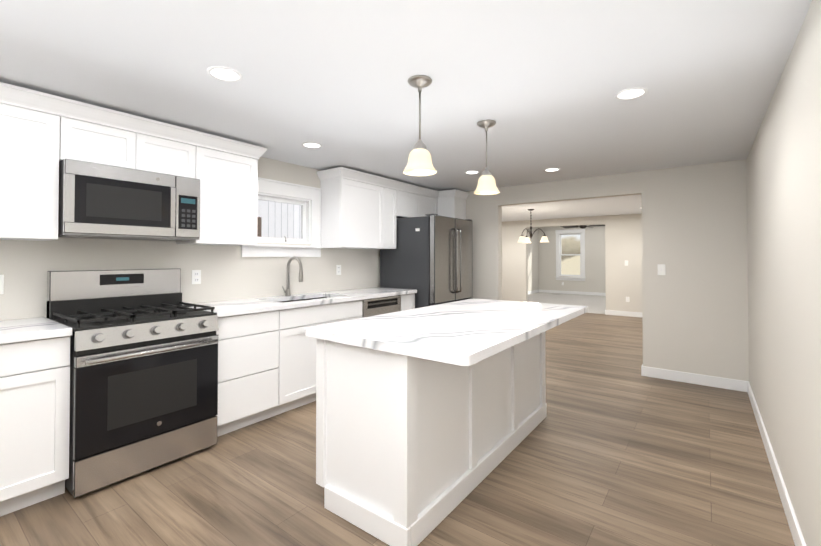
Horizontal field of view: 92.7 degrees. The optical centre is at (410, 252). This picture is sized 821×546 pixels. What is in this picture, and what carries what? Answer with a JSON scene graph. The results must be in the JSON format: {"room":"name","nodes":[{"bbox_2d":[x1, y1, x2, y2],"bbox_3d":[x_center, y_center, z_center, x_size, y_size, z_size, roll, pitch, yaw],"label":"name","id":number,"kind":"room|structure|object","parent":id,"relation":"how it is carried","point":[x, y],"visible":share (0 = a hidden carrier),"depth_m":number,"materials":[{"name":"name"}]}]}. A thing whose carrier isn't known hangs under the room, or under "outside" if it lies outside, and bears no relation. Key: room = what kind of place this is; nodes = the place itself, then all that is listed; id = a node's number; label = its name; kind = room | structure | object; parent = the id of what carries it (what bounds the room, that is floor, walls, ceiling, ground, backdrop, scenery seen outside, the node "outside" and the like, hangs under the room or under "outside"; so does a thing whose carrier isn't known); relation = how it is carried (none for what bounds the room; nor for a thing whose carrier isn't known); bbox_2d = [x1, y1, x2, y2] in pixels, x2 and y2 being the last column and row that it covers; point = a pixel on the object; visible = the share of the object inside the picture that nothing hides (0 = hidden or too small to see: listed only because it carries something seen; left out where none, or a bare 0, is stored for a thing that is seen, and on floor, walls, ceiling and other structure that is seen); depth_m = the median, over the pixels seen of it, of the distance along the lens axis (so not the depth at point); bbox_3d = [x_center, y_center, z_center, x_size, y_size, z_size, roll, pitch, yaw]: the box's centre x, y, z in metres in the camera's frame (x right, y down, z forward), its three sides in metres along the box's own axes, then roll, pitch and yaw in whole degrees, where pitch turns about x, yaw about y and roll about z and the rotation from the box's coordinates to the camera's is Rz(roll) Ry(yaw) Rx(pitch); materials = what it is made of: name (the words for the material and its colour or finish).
{"room":"kitchen","nodes":[
{"label":"kitchen","id":0,"kind":"room"},
{"bbox_2d":[0,157,379,320],"bbox_3d":[-1.441,0.221,3.731,0.120,2.240,5.930,-1,-1,37],"label":"wall","id":1,"kind":"structure","parent":0,"point":[229,272],"depth_m":3.25,"materials":[{"name":"white paint"}]},
{"bbox_2d":[0,275,3,293],"bbox_3d":[-2.439,0.191,2.299,0.008,0.115,0.072,-1,-1,37],"label":"outlet","id":2,"kind":"object","parent":1,"relation":"attached to","point":[1,276],"depth_m":2.32,"materials":[{"name":"white plastic"}]},
{"bbox_2d":[0,82,63,240],"bbox_3d":[-2.335,-0.485,2.178,0.328,0.820,0.518,-1,-1,37],"label":"upper cabinet","id":3,"kind":"object","parent":1,"relation":"attached to","point":[42,135],"depth_m":2.19,"materials":[{"name":"white wood"}]},
{"bbox_2d":[64,98,147,170],"bbox_3d":[-2.048,-0.714,2.562,0.328,0.352,0.434,-1,-1,37],"label":"upper cabinet","id":4,"kind":"object","parent":1,"relation":"attached to","point":[93,134],"depth_m":2.45,"materials":[{"name":"white wood"}]},
{"bbox_2d":[58,159,199,240],"bbox_3d":[-1.915,-0.311,2.662,0.412,0.441,0.752,-1,-1,37],"label":"over-the-range microwave","id":5,"kind":"object","parent":4,"relation":"attached to","point":[99,201],"visible":1,"depth_m":2.48,"materials":[{"name":"silver metal"}]},
{"bbox_2d":[148,119,199,178],"bbox_3d":[-1.849,-0.710,2.825,0.328,0.352,0.434,-1,-1,37],"label":"upper cabinet","id":6,"kind":"object","parent":1,"relation":"attached to","point":[172,150],"depth_m":2.77,"materials":[{"name":"white wood"}]},
{"bbox_2d":[192,270,200,283],"bbox_3d":[-1.754,0.203,3.209,0.006,0.115,0.072,-1,-1,37],"label":"outlet","id":7,"kind":"object","parent":1,"relation":"attached to","point":[196,276],"depth_m":3.21,"materials":[{"name":"white plastic"}]},
{"bbox_2d":[176,132,259,245],"bbox_3d":[-1.568,-0.471,3.196,0.328,0.820,0.502,-1,-1,37],"label":"upper cabinet","id":8,"kind":"object","parent":1,"relation":"attached to","point":[228,167],"depth_m":3.09,"materials":[{"name":"white wood"}]},
{"bbox_2d":[241,177,322,256],"bbox_3d":[-1.278,-0.322,3.892,0.155,0.740,0.920,-1,-1,37],"label":"window","id":9,"kind":"structure","parent":1,"relation":"in","point":[273,191],"depth_m":3.97,"materials":[{"name":"white"}]},
{"bbox_2d":[336,265,340,274],"bbox_3d":[-0.815,0.201,4.455,0.006,0.115,0.072,-1,-1,37],"label":"outlet","id":10,"kind":"object","parent":1,"relation":"attached to","point":[338,267],"depth_m":4.45,"materials":[{"name":"white plastic"}]},
{"bbox_2d":[317,167,388,248],"bbox_3d":[-0.630,-0.454,4.440,0.327,0.820,0.722,-1,-1,37],"label":"upper cabinet","id":11,"kind":"object","parent":1,"relation":"attached to","point":[361,210],"depth_m":4.22,"materials":[{"name":"white wood"}]},
{"bbox_2d":[389,179,396,248],"bbox_3d":[-0.389,-0.450,4.758,0.327,0.820,0.300,-1,-1,37],"label":"upper cabinet","id":12,"kind":"object","parent":1,"relation":"attached to","point":[392,183],"depth_m":4.73,"materials":[{"name":"white wood"}]},
{"bbox_2d":[397,181,420,217],"bbox_3d":[-0.145,-0.648,5.085,0.327,0.414,0.512,-1,-1,37],"label":"upper cabinet","id":13,"kind":"object","parent":1,"relation":"attached to","point":[408,195],"depth_m":4.97,"materials":[{"name":"white wood"}]},
{"bbox_2d":[421,187,436,216],"bbox_3d":[0.100,-0.644,5.411,0.327,0.414,0.511,-1,-1,37],"label":"upper cabinet","id":14,"kind":"object","parent":1,"relation":"attached to","point":[428,196],"depth_m":5.33,"materials":[{"name":"white wood"}]},
{"bbox_2d":[0,313,794,545],"bbox_3d":[0.516,1.386,5.215,6.360,0.050,10.680,-1,-1,37],"label":"floor","id":15,"kind":"structure","parent":0,"point":[614,447],"depth_m":2.22,"materials":[{"name":"brown wood"}]},
{"bbox_2d":[0,336,70,516],"bbox_3d":[-2.339,0.878,1.912,0.617,0.873,0.918,-1,-1,37],"label":"base cabinet","id":16,"kind":"object","parent":15,"relation":"on","point":[34,414],"visible":0.92,"depth_m":1.99,"materials":[{"name":"white wood"}]},
{"bbox_2d":[46,268,218,497],"bbox_3d":[-1.774,0.722,2.541,0.712,1.204,0.756,-1,-1,37],"label":"gas range","id":17,"kind":"object","parent":15,"relation":"on","point":[143,370],"visible":0.92,"depth_m":2.37,"materials":[{"name":"silver metal"}]},
{"bbox_2d":[216,310,278,436],"bbox_3d":[-1.447,0.894,3.096,0.617,0.873,0.518,-1,-1,37],"label":"base cabinet","id":18,"kind":"object","parent":15,"relation":"on","point":[248,369],"visible":0.44,"depth_m":2.91,"materials":[{"name":"white wood"}]},
{"bbox_2d":[272,297,362,416],"bbox_3d":[-1.005,0.903,3.683,0.617,0.873,0.952,-1,-1,37],"label":"base cabinet","id":19,"kind":"object","parent":15,"relation":"on","point":[297,367],"visible":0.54,"depth_m":3.30,"materials":[{"name":"white wood"}]},
{"bbox_2d":[0,287,416,343],"bbox_3d":[-1.392,0.542,3.151,0.645,0.251,4.030,-1,-1,37],"label":"countertop","id":20,"kind":"structure","parent":19,"relation":"on","point":[20,330],"depth_m":3.06,"materials":[{"name":"stone"}]},
{"bbox_2d":[282,256,302,295],"bbox_3d":[-1.139,0.232,3.748,0.252,0.384,0.119,-1,-1,37],"label":"gooseneck faucet","id":21,"kind":"object","parent":20,"relation":"on","point":[287,291],"visible":1,"depth_m":3.80,"materials":[{"name":"silver metal"}]},
{"bbox_2d":[362,295,400,317],"bbox_3d":[-0.523,0.911,4.298,0.592,0.870,0.600,-1,-1,37],"label":"dishwasher","id":22,"kind":"object","parent":15,"relation":"on","point":[379,306],"visible":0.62,"depth_m":4.11,"materials":[{"name":"silver metal"}]},
{"bbox_2d":[316,338,483,545],"bbox_3d":[-0.059,0.882,2.162,0.625,0.872,0.682,-1,-1,37],"label":"base cabinet","id":23,"kind":"object","parent":15,"relation":"on","point":[412,451],"depth_m":1.90,"materials":[{"name":"white wood"}]},
{"bbox_2d":[305,298,586,365],"bbox_3d":[0.398,0.428,2.537,0.980,0.040,1.910,-1,-1,37],"label":"countertop","id":24,"kind":"structure","parent":23,"relation":"on","point":[468,332],"depth_m":2.06,"materials":[{"name":"stone"}]},
{"bbox_2d":[401,293,414,310],"bbox_3d":[-0.272,0.916,4.655,0.617,0.873,0.263,-1,-1,37],"label":"cabinet filler","id":25,"kind":"object","parent":15,"relation":"on","point":[407,301],"visible":0.19,"depth_m":4.48,"materials":[{"name":"white wood"}]},
{"bbox_2d":[380,214,472,307],"bbox_3d":[0.247,0.463,5.056,0.896,1.792,0.921,-1,-1,37],"label":"refrigerator","id":26,"kind":"object","parent":15,"relation":"on","point":[429,258],"visible":0.65,"depth_m":4.70,"materials":[{"name":"grey metal"}]},
{"bbox_2d":[484,343,523,478],"bbox_3d":[0.289,0.888,2.625,0.625,0.872,0.724,-1,-1,37],"label":"base cabinet","id":27,"kind":"object","parent":15,"relation":"on","point":[503,370],"depth_m":2.54,"materials":[{"name":"white wood"}]},
{"bbox_2d":[520,332,546,438],"bbox_3d":[0.638,0.894,3.087,0.625,0.872,0.682,-1,-1,37],"label":"base cabinet","id":28,"kind":"object","parent":15,"relation":"on","point":[535,405],"depth_m":3.01,"materials":[{"name":"white wood"}]},
{"bbox_2d":[0,0,811,221],"bbox_3d":[0.534,-0.928,5.271,6.360,0.100,10.740,-1,-1,37],"label":"ceiling","id":29,"kind":"structure","parent":0,"point":[541,83],"depth_m":2.04,"materials":[{"name":"white paint"}]},
{"bbox_2d":[206,66,242,81],"bbox_3d":[-0.960,-0.920,2.026,0.169,0.005,0.169,0,-1,-2],"label":"recessed light","id":30,"kind":"object","parent":29,"relation":"in","point":[223,73],"depth_m":2.02,"materials":[{"name":"white plastic"}]},
{"bbox_2d":[302,142,321,147],"bbox_3d":[-0.833,-0.902,3.307,0.169,0.005,0.169,0,-1,28],"label":"recessed light","id":31,"kind":"object","parent":29,"relation":"in","point":[307,144],"depth_m":3.31,"materials":[{"name":"white plastic"}]},
{"bbox_2d":[403,75,436,175],"bbox_3d":[0.050,-0.674,2.100,0.180,0.494,0.180,-1,-1,37],"label":"pendant light","id":32,"kind":"object","parent":29,"relation":"hanging from","point":[419,162],"visible":1,"depth_m":2.06,"materials":[{"name":"white glass"}]},
{"bbox_2d":[464,170,479,173],"bbox_3d":[0.684,-0.888,4.355,0.169,0.005,0.169,0,-1,31],"label":"recessed light","id":33,"kind":"object","parent":29,"relation":"in","point":[473,171],"depth_m":4.36,"materials":[{"name":"white plastic"}]},
{"bbox_2d":[474,120,499,194],"bbox_3d":[0.536,-0.665,2.761,0.180,0.494,0.180,-1,-1,37],"label":"pendant light","id":34,"kind":"object","parent":29,"relation":"hanging from","point":[486,184],"visible":1,"depth_m":2.72,"materials":[{"name":"white glass"}]},
{"bbox_2d":[518,209,548,242],"bbox_3d":[2.394,-0.517,7.658,0.590,0.655,0.615,-1,-1,37],"label":"dining chandelier","id":35,"kind":"object","parent":29,"relation":"hanging from","point":[526,239],"visible":1,"depth_m":7.65,"materials":[{"name":"white glass"}]},
{"bbox_2d":[544,168,559,171],"bbox_3d":[1.529,-0.890,4.232,0.169,0.005,0.169,0,-1,31],"label":"recessed light","id":36,"kind":"object","parent":29,"relation":"in","point":[549,169],"depth_m":4.21,"materials":[{"name":"white"}]},
{"bbox_2d":[614,87,647,99],"bbox_3d":[1.277,-0.917,2.268,0.169,0.005,0.169,0,-1,31],"label":"recessed light","id":37,"kind":"object","parent":29,"relation":"in","point":[630,93],"depth_m":2.26,"materials":[{"name":"white"}]},
{"bbox_2d":[528,227,537,290],"bbox_3d":[3.315,0.225,12.751,0.120,2.480,4.820,-1,-1,37],"label":"wall","id":38,"kind":"structure","parent":0,"point":[532,265],"depth_m":14.14,"materials":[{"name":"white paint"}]},
{"bbox_2d":[528,292,605,313],"bbox_3d":[5.494,1.464,11.130,5.530,0.058,4.760,-1,-1,37],"label":"floor carpet","id":39,"kind":"object","parent":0,"point":[595,303],"visible":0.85,"depth_m":11.74,"materials":[{"name":"carpet"}]},
{"bbox_2d":[502,214,641,311],"bbox_3d":[3.682,0.181,9.532,6.240,2.480,0.120,-1,-1,37],"label":"wall","id":40,"kind":"structure","parent":0,"point":[623,238],"depth_m":8.84,"materials":[{"name":"white paint"}]},
{"bbox_2d":[538,224,605,292],"bbox_3d":[6.890,0.229,12.999,5.290,2.480,0.120,-1,-1,37],"label":"wall","id":41,"kind":"structure","parent":0,"point":[595,273],"depth_m":13.64,"materials":[{"name":"white paint"}]},
{"bbox_2d":[555,229,585,280],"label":"window","id":42,"kind":"structure","parent":41,"relation":"in","point":[559,248],"depth_m":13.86,"materials":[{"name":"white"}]},
{"bbox_2d":[465,159,748,380],"bbox_3d":[0.835,0.247,5.654,6.120,2.240,0.120,-1,-1,37],"label":"wall","id":43,"kind":"structure","parent":0,"point":[695,297],"depth_m":4.08,"materials":[{"name":"white paint"}]},
{"bbox_2d":[437,189,468,219],"bbox_3d":[0.444,-0.641,5.643,0.596,0.414,0.380,-1,-1,37],"label":"upper cabinet","id":44,"kind":"object","parent":43,"relation":"attached to","point":[450,203],"depth_m":5.44,"materials":[{"name":"white wood"}]},
{"bbox_2d":[657,264,665,274],"bbox_3d":[2.680,0.187,4.182,0.072,0.115,0.009,-1,-1,37],"label":"light switch","id":45,"kind":"object","parent":43,"relation":"attached to","point":[661,267],"depth_m":4.18,"materials":[{"name":"white plastic"}]},
{"bbox_2d":[746,0,820,545],"bbox_3d":[4.440,0.122,5.255,0.120,2.480,15.440,-1,-1,37],"label":"wall","id":46,"kind":"structure","parent":0,"point":[783,161],"depth_m":1.83,"materials":[{"name":"white paint"}]},
{"bbox_2d":[528,290,805,545],"bbox_3d":[1.948,1.335,7.116,6.120,0.105,15.200,-1,-1,37],"label":"baseboard","id":47,"kind":"structure","parent":46,"relation":"attached to","point":[742,386],"depth_m":3.79,"materials":[{"name":"white wood"}]},
{"bbox_3d":[5.512,-1.087,11.189,5.530,0.100,4.700,-1,-1,37],"label":"ceiling","id":48,"kind":"structure","parent":0,"visible":0},
{"bbox_2d":[560,225,604,228],"bbox_3d":[4.946,-0.854,11.182,1.293,0.364,1.276,-1,-1,37],"label":"room ceiling fan","id":49,"kind":"object","parent":48,"relation":"hanging from","point":[582,226],"visible":0.58,"depth_m":11.11,"materials":[{"name":"brown metal"}]},
{"label":"outside","id":50,"kind":"structure","parent":0,"visible":0},
{"bbox_2d":[257,200,300,238],"bbox_3d":[-1.533,-0.399,4.523,0.030,1.700,2.370,-1,-1,37],"label":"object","id":51,"kind":"structure","parent":50,"point":[278,215],"depth_m":4.55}
]}

